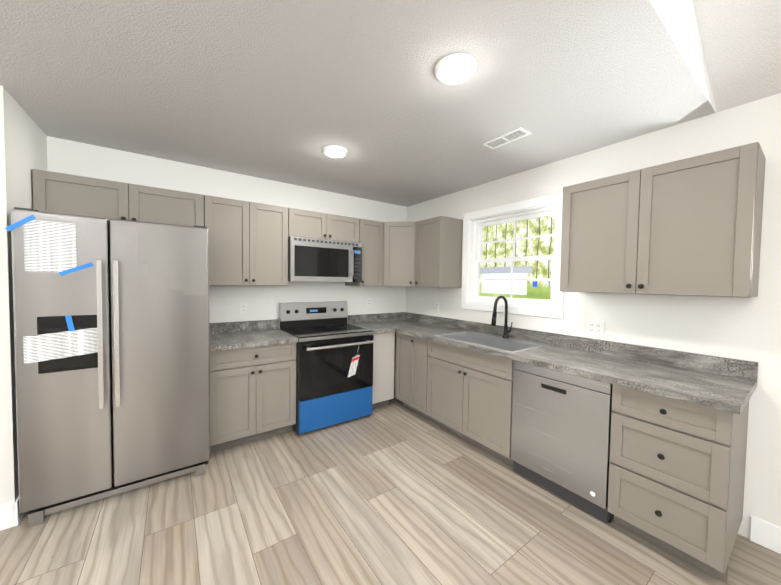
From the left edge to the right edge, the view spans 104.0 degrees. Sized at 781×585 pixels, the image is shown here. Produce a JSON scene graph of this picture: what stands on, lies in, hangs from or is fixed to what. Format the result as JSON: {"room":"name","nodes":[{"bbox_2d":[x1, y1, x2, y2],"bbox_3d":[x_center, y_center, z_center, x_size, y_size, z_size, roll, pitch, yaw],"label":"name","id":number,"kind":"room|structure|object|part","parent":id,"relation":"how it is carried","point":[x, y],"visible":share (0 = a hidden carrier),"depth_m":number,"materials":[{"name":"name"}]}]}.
{"room":"kitchen","nodes":[
{"label":"kitchen","id":0,"kind":"room"},
{"bbox_2d":[0,396,780,584],"bbox_3d":[-0.432,1.458,-0.753,7.150,0.050,7.750,-1,2,-36],"label":"floor","id":1,"kind":"structure","parent":0,"point":[395,491],"depth_m":1.73,"materials":[{"name":"brown wood"}]},
{"bbox_2d":[5,207,209,527],"bbox_3d":[-1.876,0.416,2.199,0.932,1.785,0.835,-1,2,-36],"label":"fridge","id":2,"kind":"object","parent":1,"relation":"on","point":[37,516],"depth_m":1.86,"materials":[{"name":"grey metal"}]},
{"bbox_3d":[-1.670,0.005,1.886,0.912,0.895,0.013,-1,2,-36],"label":"fridge panel","id":3,"kind":"part","parent":2,"relation":"part of","materials":[{"name":"silver metal"}]},
{"bbox_3d":[-1.699,0.248,1.844,0.098,0.890,0.065,-1,2,-36],"label":"fridge handle","id":4,"kind":"part","parent":2,"relation":"part of","materials":[{"name":"silver metal"}]},
{"bbox_3d":[-1.691,0.383,1.955,0.913,1.673,0.095,-1,2,-36],"label":"fridge door","id":5,"kind":"part","parent":2,"relation":"part of","materials":[{"name":"silver metal"}]},
{"bbox_2d":[210,343,295,452],"bbox_3d":[-1.295,0.867,2.797,0.685,0.860,0.626,-1,2,-36],"label":"base cabinet","id":6,"kind":"object","parent":1,"relation":"on","point":[252,394],"visible":0.85,"depth_m":2.55,"materials":[{"name":"brown paint"}]},
{"bbox_2d":[209,319,297,350],"bbox_3d":[-1.286,0.366,2.777,0.687,0.138,0.633,-1,2,-36],"label":"countertop","id":7,"kind":"structure","parent":6,"relation":"on","point":[240,334],"depth_m":2.83,"materials":[{"name":"stone"}]},
{"bbox_2d":[279,301,373,434],"bbox_3d":[-0.659,0.706,3.171,0.774,1.175,0.710,-1,2,-36],"label":"stove","id":8,"kind":"object","parent":1,"relation":"on","point":[302,318],"depth_m":2.97,"materials":[{"name":"grey metal"}]},
{"bbox_3d":[-0.817,0.203,3.385,0.666,0.070,0.030,-1,2,-36],"label":"stove knob","id":9,"kind":"part","parent":8,"relation":"part of","materials":[{"name":"silver metal"}]},
{"bbox_3d":[-0.660,0.390,3.169,0.774,0.012,0.567,-1,2,-36],"label":"stove top","id":10,"kind":"part","parent":8,"relation":"part of","materials":[{"name":"black glass"}]},
{"bbox_3d":[-0.504,0.856,2.957,0.766,0.823,0.044,-1,2,-36],"label":"stove door","id":11,"kind":"part","parent":8,"relation":"part of","materials":[{"name":"black glass"}]},
{"bbox_3d":[-0.470,0.660,2.907,0.694,0.350,0.065,-1,2,-36],"label":"stove handle","id":12,"kind":"part","parent":8,"relation":"part of","materials":[{"name":"silver metal"}]},
{"bbox_2d":[372,332,394,408],"bbox_3d":[-0.257,0.855,3.568,0.324,0.860,0.578,-1,2,-36],"label":"cabinet filler","id":13,"kind":"object","parent":1,"relation":"on","point":[383,366],"visible":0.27,"depth_m":3.35,"materials":[{"name":"grey paint"}]},
{"bbox_2d":[347,314,392,333],"bbox_3d":[-0.258,0.355,3.511,0.267,0.138,0.633,-1,2,-36],"label":"countertop","id":14,"kind":"structure","parent":13,"relation":"on","point":[379,324],"depth_m":3.73,"materials":[{"name":"laminate"}]},
{"bbox_2d":[394,332,433,421],"bbox_3d":[0.265,0.861,3.614,0.626,0.860,1.112,-1,2,-36],"label":"base cabinet","id":15,"kind":"object","parent":1,"relation":"on","point":[411,355],"visible":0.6,"depth_m":3.19,"materials":[{"name":"brown paint"}]},
{"bbox_2d":[369,296,757,413],"bbox_3d":[0.847,0.329,2.762,0.660,0.605,3.133,-1,2,-36],"label":"countertop","id":16,"kind":"structure","parent":15,"relation":"on","point":[724,384],"depth_m":2.03,"materials":[{"name":"laminate"}]},
{"bbox_2d":[434,331,550,352],"bbox_3d":[0.882,0.529,2.758,0.555,0.207,0.840,-1,2,-36],"label":"sink","id":17,"kind":"object","parent":16,"relation":"in","point":[497,341],"depth_m":2.85,"materials":[{"name":"silver metal"}]},
{"bbox_2d":[491,296,512,337],"bbox_3d":[1.021,0.227,2.801,0.238,0.398,0.090,-1,2,-36],"label":"faucet","id":18,"kind":"object","parent":16,"relation":"on","point":[493,323],"depth_m":2.83,"materials":[{"name":"black metal"}]},
{"bbox_2d":[427,340,513,465],"bbox_3d":[0.854,0.898,2.789,0.626,0.860,0.913,-1,2,-36],"label":"base cabinet","id":19,"kind":"object","parent":1,"relation":"on","point":[469,395],"visible":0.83,"depth_m":2.55,"materials":[{"name":"brown paint"}]},
{"bbox_2d":[511,361,613,522],"bbox_3d":[1.304,0.929,2.167,0.582,0.856,0.614,-1,2,-36],"label":"dishwasher","id":20,"kind":"object","parent":1,"relation":"on","point":[599,512],"depth_m":1.95,"materials":[{"name":"grey metal"}]},
{"bbox_3d":[1.083,0.874,2.007,0.033,0.739,0.610,-1,2,-36],"label":"dishwasher door","id":21,"kind":"part","parent":20,"relation":"part of","materials":[{"name":"silver metal"}]},
{"bbox_3d":[1.114,0.913,1.933,0.002,0.586,0.343,-1,2,-36],"label":"dishwasher panel","id":22,"kind":"part","parent":20,"relation":"part of","materials":[{"name":"silver metal"}]},
{"bbox_2d":[607,384,748,583],"bbox_3d":[1.615,0.947,1.725,0.626,0.860,0.459,-1,2,-36],"label":"base cabinet","id":23,"kind":"object","parent":1,"relation":"on","point":[676,477],"visible":0.9,"depth_m":1.53,"materials":[{"name":"brown paint"}]},
{"bbox_2d":[0,85,780,538],"bbox_3d":[-0.420,-0.513,-0.926,7.300,3.900,7.900,-1,2,-36],"label":"wall","id":24,"kind":"structure","parent":0,"point":[738,327],"depth_m":2.05,"materials":[{"name":"white paint"}]},
{"bbox_2d":[0,498,21,530],"bbox_3d":[-3.589,1.267,0.681,3.624,0.140,0.014,-1,2,-36],"label":"baseboard","id":25,"kind":"structure","parent":24,"relation":"attached to","point":[10,516],"depth_m":1.71,"materials":[{"name":"white wood"}]},
{"bbox_2d":[32,169,203,226],"bbox_3d":[-2.016,-0.655,2.372,0.948,0.310,0.369,-1,2,-36],"label":"upper cabinet","id":26,"kind":"object","parent":24,"relation":"attached to","point":[60,193],"visible":0.65,"depth_m":2.20,"materials":[{"name":"brown paint"}]},
{"bbox_2d":[240,302,246,313],"bbox_3d":[-1.458,0.156,3.031,0.070,0.116,0.008,-1,2,-36],"label":"wall outlet","id":27,"kind":"object","parent":24,"relation":"attached to","point":[243,307],"visible":1,"depth_m":3.03,"materials":[{"name":"white plastic"}]},
{"bbox_2d":[204,195,287,285],"bbox_3d":[-1.351,-0.442,2.857,0.691,0.750,0.369,-1,2,-36],"label":"upper cabinet","id":28,"kind":"object","parent":24,"relation":"attached to","point":[248,243],"visible":0.92,"depth_m":2.71,"materials":[{"name":"brown paint"}]},
{"bbox_2d":[288,208,359,242],"bbox_3d":[-0.748,-0.685,3.277,0.778,0.275,0.369,-1,2,-36],"label":"upper cabinet","id":29,"kind":"object","parent":24,"relation":"attached to","point":[311,224],"visible":0.71,"depth_m":3.12,"materials":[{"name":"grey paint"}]},
{"bbox_2d":[288,236,361,281],"bbox_3d":[-0.729,-0.329,3.255,0.774,0.425,0.453,-1,2,-36],"label":"over-the-range microwave","id":30,"kind":"object","parent":29,"relation":"attached to","point":[317,241],"depth_m":3.09,"materials":[{"name":"grey metal"}]},
{"bbox_3d":[-0.637,-0.300,3.127,0.774,0.378,0.029,-1,2,-36],"label":"door of the microwave with range hood","id":31,"kind":"part","parent":30,"relation":"part of","materials":[{"name":"silver metal"}]},
{"bbox_3d":[-0.410,-0.310,3.239,0.020,0.278,0.055,-1,2,-36],"label":"handle of the microwave with range hood","id":32,"kind":"part","parent":30,"relation":"part of","materials":[{"name":"silver metal"}]},
{"bbox_2d":[345,219,383,285],"bbox_3d":[-0.303,-0.453,3.605,0.319,0.750,0.369,-1,2,-36],"label":"upper cabinet","id":33,"kind":"object","parent":24,"relation":"attached to","point":[371,236],"visible":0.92,"depth_m":3.49,"materials":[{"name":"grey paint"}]},
{"bbox_2d":[367,298,371,306],"bbox_3d":[-0.270,0.124,3.879,0.070,0.116,0.008,-1,2,-36],"label":"wall outlet","id":34,"kind":"object","parent":24,"relation":"attached to","point":[369,302],"visible":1,"depth_m":3.88,"materials":[{"name":"white plastic"}]},
{"bbox_2d":[383,221,416,286],"bbox_3d":[0.145,-0.452,3.778,0.608,0.750,0.608,-1,2,-36],"label":"upper cabinet","id":35,"kind":"object","parent":24,"relation":"attached to","point":[399,254],"visible":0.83,"depth_m":3.54,"materials":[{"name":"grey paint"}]},
{"bbox_2d":[435,302,438,311],"bbox_3d":[0.564,0.172,3.720,0.008,0.116,0.070,-1,2,-36],"label":"wall outlet","id":36,"kind":"object","parent":24,"relation":"attached to","point":[436,306],"visible":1,"depth_m":3.71,"materials":[{"name":"white plastic"}]},
{"bbox_2d":[415,216,462,287],"bbox_3d":[0.533,-0.435,3.441,0.369,0.750,0.390,-1,2,-36],"label":"upper cabinet","id":37,"kind":"object","parent":24,"relation":"attached to","point":[439,239],"visible":1,"depth_m":3.31,"materials":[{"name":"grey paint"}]},
{"bbox_2d":[461,192,563,318],"bbox_3d":[1.174,-0.324,2.981,0.166,1.040,1.075,-1,2,-36],"label":"window","id":38,"kind":"structure","parent":24,"relation":"in","point":[473,233],"depth_m":2.96,"materials":[{"name":"white"}]},
{"bbox_2d":[586,319,603,336],"bbox_3d":[1.560,0.269,2.327,0.008,0.116,0.116,-1,2,-36],"label":"electrical outlet","id":39,"kind":"object","parent":24,"relation":"attached to","point":[595,327],"visible":1,"depth_m":2.32,"materials":[{"name":"white plastic"}]},
{"bbox_2d":[560,142,765,297],"bbox_3d":[1.616,-0.366,1.926,0.369,0.750,0.900,-1,2,-36],"label":"upper cabinet","id":40,"kind":"object","parent":24,"relation":"attached to","point":[691,226],"visible":1,"depth_m":1.72,"materials":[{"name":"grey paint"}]},
{"bbox_2d":[750,515,780,553],"bbox_3d":[3.298,1.394,-0.095,0.014,0.140,4.430,-1,2,-36],"label":"baseboard","id":41,"kind":"structure","parent":24,"relation":"attached to","point":[764,533],"depth_m":1.66,"materials":[{"name":"white wood"}]},
{"bbox_2d":[0,0,780,206],"bbox_3d":[-0.384,-1.801,-0.866,7.150,1.729,7.750,-1,2,-36],"label":"ceiling","id":42,"kind":"structure","parent":0,"point":[285,91],"depth_m":1.57,"materials":[{"name":"grey paint"}]},
{"bbox_2d":[323,145,347,157],"bbox_3d":[-0.435,-1.106,2.407,0.196,0.026,0.196,-1,2,-36],"label":"recessed light","id":43,"kind":"object","parent":42,"relation":"in","point":[334,151],"visible":1,"depth_m":2.37,"materials":[{"name":"white plastic"}]},
{"bbox_2d":[435,53,475,84],"bbox_3d":[0.311,-1.062,1.466,0.196,0.026,0.196,-1,2,-36],"label":"recessed light","id":44,"kind":"object","parent":42,"relation":"in","point":[456,69],"visible":1,"depth_m":1.44,"materials":[{"name":"white plastic"}]},
{"bbox_2d":[482,127,530,148],"bbox_3d":[0.817,-1.089,2.168,0.130,0.006,0.305,-1,2,-36],"label":"ceiling vent","id":45,"kind":"object","parent":42,"relation":"in","point":[509,137],"visible":1,"depth_m":2.15,"materials":[{"name":"white metal"}]},
{"bbox_2d":[650,0,715,112],"bbox_3d":[-0.911,-1.838,-0.258,7.000,1.611,0.003,-1,2,-36],"label":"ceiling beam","id":46,"kind":"structure","parent":0,"point":[678,19],"depth_m":1.39,"materials":[{"name":"white paint"}]},
{"label":"outside","id":47,"kind":"structure","parent":0,"visible":0},
{"bbox_2d":[479,215,554,299],"bbox_3d":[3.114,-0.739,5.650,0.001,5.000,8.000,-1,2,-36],"label":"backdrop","id":48,"kind":"structure","parent":47,"point":[539,250],"depth_m":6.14,"materials":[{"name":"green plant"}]},
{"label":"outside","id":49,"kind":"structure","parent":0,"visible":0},
{"bbox_2d":[480,266,536,294],"bbox_3d":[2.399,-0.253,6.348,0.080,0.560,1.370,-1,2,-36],"label":"house","id":50,"kind":"structure","parent":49,"point":[523,272],"depth_m":6.33,"materials":[{"name":"white"}]}
]}

